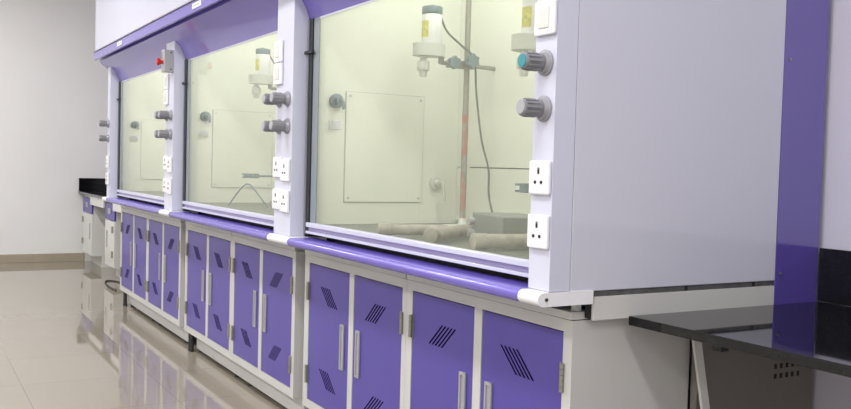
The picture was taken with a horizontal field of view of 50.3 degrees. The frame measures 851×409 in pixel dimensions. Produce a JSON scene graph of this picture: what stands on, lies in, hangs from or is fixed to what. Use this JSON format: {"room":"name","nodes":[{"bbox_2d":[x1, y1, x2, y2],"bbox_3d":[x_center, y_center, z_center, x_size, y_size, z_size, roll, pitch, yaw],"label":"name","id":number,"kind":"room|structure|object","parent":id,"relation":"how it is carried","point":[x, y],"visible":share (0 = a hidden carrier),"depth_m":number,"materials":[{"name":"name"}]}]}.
{"room":"chemistry laboratory","nodes":[
{"label":"chemistry laboratory","id":0,"kind":"room"},
{"bbox_2d":[0,0,107,260],"bbox_3d":[-5.366,-0.955,8.636,5.289,3.100,0.100,0,3,-30],"label":"wall","id":1,"kind":"structure","parent":0,"point":[54,92],"depth_m":9.42,"materials":[{"name":"white paint"}]},
{"bbox_2d":[0,253,84,262],"bbox_3d":[-5.651,0.551,8.493,4.660,0.087,0.012,0,3,-30],"label":"baseboard","id":2,"kind":"structure","parent":1,"relation":"attached to","point":[53,257],"depth_m":9.44,"materials":[{"name":"beige tile"}]},
{"bbox_2d":[79,178,106,190],"bbox_3d":[-3.367,-0.211,9.760,0.690,0.136,0.018,0,3,-30],"label":"backsplash","id":3,"kind":"structure","parent":1,"relation":"attached to","point":[85,184],"depth_m":9.65,"materials":[{"name":"black stone"}]},
{"bbox_2d":[0,261,307,408],"bbox_3d":[-2.336,0.949,3.367,5.489,0.100,12.430,0,3,-30],"label":"floor","id":4,"kind":"structure","parent":0,"point":[69,340],"depth_m":5.06,"materials":[{"name":"beige tile"}]},
{"bbox_2d":[82,195,109,266],"bbox_3d":[-3.196,0.262,9.442,0.658,0.720,0.530,0,3,-30],"label":"base cabinet","id":5,"kind":"object","parent":4,"relation":"on","point":[93,218],"visible":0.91,"depth_m":9.11,"materials":[{"name":"white metal"}]},
{"bbox_2d":[78,178,120,212],"bbox_3d":[-2.612,-0.080,8.440,0.700,0.247,3.068,0,3,-30],"label":"countertop","id":6,"kind":"structure","parent":5,"relation":"on","point":[96,188],"depth_m":9.59,"materials":[{"name":"black stone"}]},
{"bbox_2d":[94,0,169,214],"bbox_3d":[-1.615,-0.780,6.142,0.901,1.678,1.855,0,3,-30],"label":"fume hood","id":7,"kind":"object","parent":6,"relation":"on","point":[127,43],"visible":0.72,"depth_m":6.64,"materials":[{"name":"white metal"}]},
{"bbox_2d":[105,172,108,184],"bbox_3d":[-2.353,-0.192,6.703,0.012,0.089,0.086,0,3,-30],"label":"power socket","id":8,"kind":"object","parent":7,"relation":"attached to","point":[107,173],"depth_m":6.67,"materials":[{"name":"white plastic"}]},
{"bbox_2d":[106,156,108,167],"bbox_3d":[-2.350,-0.315,6.698,0.012,0.089,0.086,0,3,-30],"label":"power socket","id":9,"kind":"object","parent":7,"relation":"attached to","point":[107,157],"depth_m":6.67,"materials":[{"name":"white plastic"}]},
{"bbox_2d":[131,121,138,129],"bbox_3d":[-2.135,-0.584,6.688,0.058,0.065,0.069,0,3,-30],"label":"outlet","id":10,"kind":"object","parent":7,"relation":"attached to","point":[134,124],"depth_m":6.70,"materials":[{"name":"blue plastic"}]},
{"bbox_2d":[131,191,163,196],"bbox_3d":[-1.554,-0.047,6.187,0.714,0.026,1.766,0,3,-30],"label":"countertop","id":11,"kind":"structure","parent":7,"relation":"on","point":[157,193],"depth_m":6.51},
{"bbox_2d":[153,0,285,241],"bbox_3d":[-0.704,-0.690,4.561,0.901,1.678,1.801,0,3,-30],"label":"fume hood","id":12,"kind":"object","parent":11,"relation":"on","point":[218,132],"visible":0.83,"depth_m":5.11,"materials":[{"name":"white metal"}]},
{"bbox_2d":[166,178,171,193],"bbox_3d":[-1.456,-0.103,5.146,0.012,0.089,0.086,0,3,-30],"label":"power socket","id":13,"kind":"object","parent":12,"relation":"attached to","point":[169,180],"depth_m":5.14,"materials":[{"name":"white plastic"}]},
{"bbox_2d":[167,157,171,172],"bbox_3d":[-1.453,-0.225,5.140,0.012,0.089,0.086,0,3,-30],"label":"power socket","id":14,"kind":"object","parent":12,"relation":"attached to","point":[169,159],"depth_m":5.12,"materials":[{"name":"white plastic"}]},
{"bbox_2d":[200,111,210,122],"bbox_3d":[-1.238,-0.495,5.130,0.058,0.065,0.069,0,3,-30],"label":"outlet","id":15,"kind":"object","parent":12,"relation":"attached to","point":[205,116],"depth_m":5.14,"materials":[{"name":"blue plastic"}]},
{"bbox_2d":[201,203,273,215],"bbox_3d":[-0.656,0.043,4.629,0.714,0.026,1.766,0,3,-30],"label":"countertop","id":16,"kind":"structure","parent":12,"relation":"on","point":[260,208],"depth_m":4.82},
{"bbox_2d":[228,183,268,207],"bbox_3d":[-0.944,-0.049,4.800,0.275,0.129,0.024,3,3,29],"label":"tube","id":17,"kind":"object","parent":12,"relation":"on","point":[239,190],"visible":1,"depth_m":4.78,"materials":[{"name":"grey"}]},
{"bbox_2d":[272,188,280,209],"bbox_3d":[-0.603,-0.023,3.664,0.012,0.082,0.080,0,3,-30],"label":"power socket","id":18,"kind":"object","parent":12,"relation":"attached to","point":[275,191],"depth_m":3.66,"materials":[{"name":"white plastic"}]},
{"bbox_2d":[273,157,281,177],"bbox_3d":[-0.599,-0.150,3.659,0.012,0.082,0.080,0,3,-30],"label":"power socket","id":19,"kind":"object","parent":12,"relation":"attached to","point":[276,160],"depth_m":3.65,"materials":[{"name":"white plastic"}]},
{"bbox_2d":[274,62,282,84],"bbox_3d":[-0.594,-0.525,3.651,0.013,0.086,0.084,0,3,-30],"label":"switch plate","id":20,"kind":"object","parent":12,"relation":"attached to","point":[278,68],"depth_m":3.63,"materials":[{"name":"white plastic"}]},
{"bbox_2d":[274,40,283,62],"bbox_3d":[-0.592,-0.615,3.647,0.013,0.086,0.084,0,3,-30],"label":"switch plate","id":21,"kind":"object","parent":12,"relation":"attached to","point":[279,44],"depth_m":3.63,"materials":[{"name":"white plastic"}]},
{"bbox_3d":[-0.691,-0.462,5.118,0.140,0.938,0.140,0,3,-30],"label":"stand","id":22,"kind":"object","parent":12,"relation":"on","visible":0},
{"bbox_2d":[242,173,272,177],"bbox_3d":[-0.866,-0.157,5.035,0.315,0.026,0.020,0,3,-30],"label":"clamp","id":23,"kind":"object","parent":22,"relation":"attached to","point":[246,175],"visible":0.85,"depth_m":4.98,"materials":[{"name":"grey metal"}]},
{"bbox_2d":[248,48,276,97],"bbox_3d":[-0.774,-0.433,5.037,0.432,0.847,0.094,0,3,-24],"label":"overhead stirrer","id":24,"kind":"object","parent":22,"relation":"attached to","point":[262,76],"visible":0.55,"depth_m":4.93,"materials":[{"name":"white plastic"}]},
{"bbox_2d":[163,178,166,191],"bbox_3d":[-1.500,-0.112,5.222,0.012,0.082,0.080,0,3,-30],"label":"power socket","id":25,"kind":"object","parent":7,"relation":"attached to","point":[164,179],"depth_m":5.21,"materials":[{"name":"white plastic"}]},
{"bbox_2d":[163,156,167,169],"bbox_3d":[-1.497,-0.240,5.216,0.012,0.082,0.080,0,3,-30],"label":"power socket","id":26,"kind":"object","parent":7,"relation":"attached to","point":[164,157],"depth_m":5.20,"materials":[{"name":"white plastic"}]},
{"bbox_2d":[163,90,168,104],"bbox_3d":[-1.491,-0.615,5.208,0.013,0.086,0.084,0,3,-30],"label":"switch plate","id":27,"kind":"object","parent":7,"relation":"attached to","point":[166,92],"depth_m":5.18,"materials":[{"name":"white plastic"}]},
{"bbox_2d":[164,74,168,89],"bbox_3d":[-1.489,-0.705,5.205,0.013,0.086,0.084,0,3,-30],"label":"switch plate","id":28,"kind":"object","parent":7,"relation":"attached to","point":[166,77],"depth_m":5.18,"materials":[{"name":"white plastic"}]},
{"bbox_2d":[105,280,119,290],"bbox_3d":[-2.664,0.699,7.796,0.139,0.012,0.739,0,3,-25],"label":"power cable","id":29,"kind":"object","parent":4,"relation":"on","point":[106,280],"visible":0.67,"depth_m":7.95,"materials":[{"name":"black rubber"}]},
{"bbox_2d":[105,202,120,277],"bbox_3d":[-2.612,0.320,8.430,0.658,0.720,0.430,0,3,-30],"label":"base cabinet","id":30,"kind":"object","parent":4,"relation":"on","point":[113,218],"visible":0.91,"depth_m":8.15,"materials":[{"name":"white metal"}]},
{"bbox_2d":[120,205,154,320],"bbox_3d":[-1.909,0.400,6.536,0.410,0.756,0.856,0,3,-30],"label":"base cabinet","id":31,"kind":"object","parent":4,"relation":"on","point":[134,222],"visible":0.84,"depth_m":6.42,"materials":[{"name":"purple metal"}]},
{"bbox_2d":[146,212,188,342],"bbox_3d":[-1.486,0.442,5.801,0.410,0.756,0.839,0,3,-30],"label":"base cabinet","id":32,"kind":"object","parent":4,"relation":"on","point":[166,236],"visible":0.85,"depth_m":5.62,"materials":[{"name":"purple metal"}]},
{"bbox_2d":[184,221,240,377],"bbox_3d":[-1.011,0.489,4.978,0.410,0.756,0.856,0,3,-30],"label":"base cabinet","id":33,"kind":"object","parent":4,"relation":"on","point":[208,250],"visible":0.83,"depth_m":4.85,"materials":[{"name":"purple metal"}]},
{"bbox_2d":[230,232,306,408],"bbox_3d":[-0.588,0.531,4.243,0.410,0.756,0.839,0,3,-30],"label":"base cabinet","id":34,"kind":"object","parent":4,"relation":"on","point":[268,293],"visible":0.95,"depth_m":4.05,"materials":[{"name":"purple metal"}]},
{"bbox_2d":[302,250,406,408],"bbox_3d":[-0.114,0.578,3.421,0.410,0.756,0.856,0,3,-30],"label":"base cabinet","id":35,"kind":"object","parent":4,"relation":"on","point":[355,312],"visible":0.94,"depth_m":3.29,"materials":[{"name":"purple metal"}]},
{"bbox_2d":[404,274,689,408],"bbox_3d":[0.309,0.621,2.686,0.410,0.756,0.839,0,3,-30],"label":"base cabinet","id":36,"kind":"object","parent":4,"relation":"on","point":[465,348],"visible":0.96,"depth_m":2.40,"materials":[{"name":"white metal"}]},
{"bbox_2d":[269,0,786,320],"bbox_3d":[0.181,-0.600,3.024,0.901,1.681,1.752,0,3,-30],"label":"fume hood","id":37,"kind":"object","parent":36,"relation":"on","point":[644,136],"visible":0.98,"depth_m":2.44,"materials":[{"name":"white metal"}]},
{"bbox_2d":[279,190,289,212],"bbox_3d":[-0.559,-0.013,3.588,0.012,0.089,0.086,0,3,-30],"label":"power socket","id":38,"kind":"object","parent":37,"relation":"attached to","point":[284,194],"depth_m":3.57,"materials":[{"name":"white plastic"}]},
{"bbox_2d":[280,159,289,181],"bbox_3d":[-0.555,-0.136,3.583,0.012,0.089,0.086,0,3,-30],"label":"power socket","id":39,"kind":"object","parent":37,"relation":"attached to","point":[284,163],"depth_m":3.57,"materials":[{"name":"white plastic"}]},
{"bbox_2d":[329,94,345,109],"bbox_3d":[-0.340,-0.405,3.572,0.058,0.065,0.069,0,3,-30],"label":"outlet","id":40,"kind":"object","parent":37,"relation":"attached to","point":[336,101],"depth_m":3.58,"materials":[{"name":"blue plastic"}]},
{"bbox_2d":[377,223,448,235],"bbox_3d":[-0.040,0.087,3.111,0.249,0.042,0.042,1,2,-10],"label":"condenser","id":41,"kind":"object","parent":37,"relation":"on","point":[388,229],"visible":0.73,"depth_m":3.09,"materials":[{"name":"grey plastic"}]},
{"bbox_2d":[324,223,528,259],"bbox_3d":[0.227,0.131,3.095,0.714,0.026,1.711,0,3,-30],"label":"countertop","id":42,"kind":"structure","parent":37,"relation":"on","point":[462,242],"depth_m":2.98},
{"bbox_2d":[429,176,445,201],"bbox_3d":[0.057,-0.066,3.820,0.058,0.105,0.069,0,3,-30],"label":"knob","id":43,"kind":"object","parent":37,"relation":"attached to","point":[436,183],"depth_m":3.84,"materials":[{"name":"grey plastic"}]},
{"bbox_2d":[423,224,471,242],"bbox_3d":[0.105,0.091,3.045,0.049,0.049,0.460,3,3,23],"label":"condenser","id":44,"kind":"object","parent":37,"relation":"on","point":[433,234],"visible":0.75,"depth_m":2.90,"materials":[{"name":"grey plastic"}]},
{"bbox_2d":[443,0,471,225],"bbox_3d":[0.177,-0.376,3.624,0.140,0.938,0.140,0,3,-30],"label":"stand","id":45,"kind":"object","parent":37,"relation":"on","point":[465,111],"visible":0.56,"depth_m":3.61,"materials":[{"name":"grey metal"}]},
{"bbox_2d":[413,5,495,211],"bbox_3d":[0.120,-0.370,3.552,0.375,0.798,0.103,1,3,-23],"label":"overhead stirrer","id":46,"kind":"object","parent":45,"relation":"attached to","point":[431,46],"visible":1,"depth_m":3.48,"materials":[{"name":"white plastic"}]},
{"bbox_2d":[467,212,527,235],"bbox_3d":[0.265,0.079,2.917,0.185,0.092,0.290,1,2,-16],"label":"heating unit","id":47,"kind":"object","parent":37,"relation":"on","point":[481,222],"visible":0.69,"depth_m":2.84,"materials":[{"name":"grey metal"}]},
{"bbox_2d":[469,233,528,249],"bbox_3d":[0.264,0.109,2.703,0.277,0.049,0.049,1,3,-24],"label":"condenser","id":48,"kind":"object","parent":37,"relation":"on","point":[477,241],"visible":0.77,"depth_m":2.66,"materials":[{"name":"grey plastic"}]},
{"bbox_2d":[527,214,549,249],"bbox_3d":[0.267,0.064,2.154,0.012,0.080,0.078,0,3,-30],"label":"power socket","id":49,"kind":"object","parent":37,"relation":"attached to","point":[538,230],"depth_m":2.15,"materials":[{"name":"white plastic"}]},
{"bbox_2d":[529,161,551,194],"bbox_3d":[0.271,-0.064,2.149,0.012,0.080,0.078,0,3,-30],"label":"power socket","id":50,"kind":"object","parent":37,"relation":"attached to","point":[540,172],"depth_m":2.14,"materials":[{"name":"white plastic"}]},
{"bbox_2d":[534,0,557,36],"bbox_3d":[0.282,-0.438,2.131,0.013,0.080,0.078,0,3,-30],"label":"switch plate","id":51,"kind":"object","parent":37,"relation":"attached to","point":[546,11],"depth_m":2.12,"materials":[{"name":"white plastic"}]},
{"bbox_3d":[0.528,-0.339,2.962,0.140,0.938,0.140,0,3,-30],"label":"stand","id":52,"kind":"object","parent":37,"relation":"on","visible":0},
{"bbox_2d":[515,183,528,192],"bbox_3d":[0.395,-0.052,2.901,0.260,0.030,0.020,0,3,-30],"label":"clamp","id":53,"kind":"object","parent":52,"relation":"attached to","point":[524,187],"visible":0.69,"depth_m":2.84,"materials":[{"name":"grey metal"}]},
{"bbox_2d":[511,0,536,76],"bbox_3d":[0.445,-0.281,2.899,0.418,0.787,0.095,0,3,-30],"label":"overhead stirrer","id":54,"kind":"object","parent":52,"relation":"attached to","point":[526,40],"visible":0.19,"depth_m":2.79,"materials":[{"name":"white plastic"}]},
{"bbox_2d":[629,248,850,408],"bbox_3d":[1.457,0.637,1.339,0.739,0.899,2.568,0,3,-30],"label":"bench","id":55,"kind":"object","parent":4,"relation":"on","point":[816,335],"visible":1,"depth_m":2.18,"materials":[{"name":"stone"}]},
{"bbox_2d":[690,0,829,408],"bbox_3d":[0.929,-0.077,2.492,0.466,2.200,0.026,0,3,-30],"label":"panel","id":56,"kind":"object","parent":4,"relation":"on","point":[735,379],"visible":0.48,"depth_m":2.54,"materials":[{"name":"purple metal"}]},
{"bbox_2d":[687,0,850,408],"bbox_3d":[0.042,-0.642,4.646,0.100,3.100,12.230,0,3,-30],"label":"wall","id":57,"kind":"structure","parent":0,"point":[829,390],"depth_m":2.59,"materials":[{"name":"white paint"}]},
{"bbox_2d":[817,248,850,305],"bbox_3d":[1.779,0.265,1.503,0.018,0.154,2.568,0,3,-30],"label":"backsplash","id":58,"kind":"structure","parent":57,"relation":"attached to","point":[834,280],"depth_m":2.56,"materials":[{"name":"black stone"}]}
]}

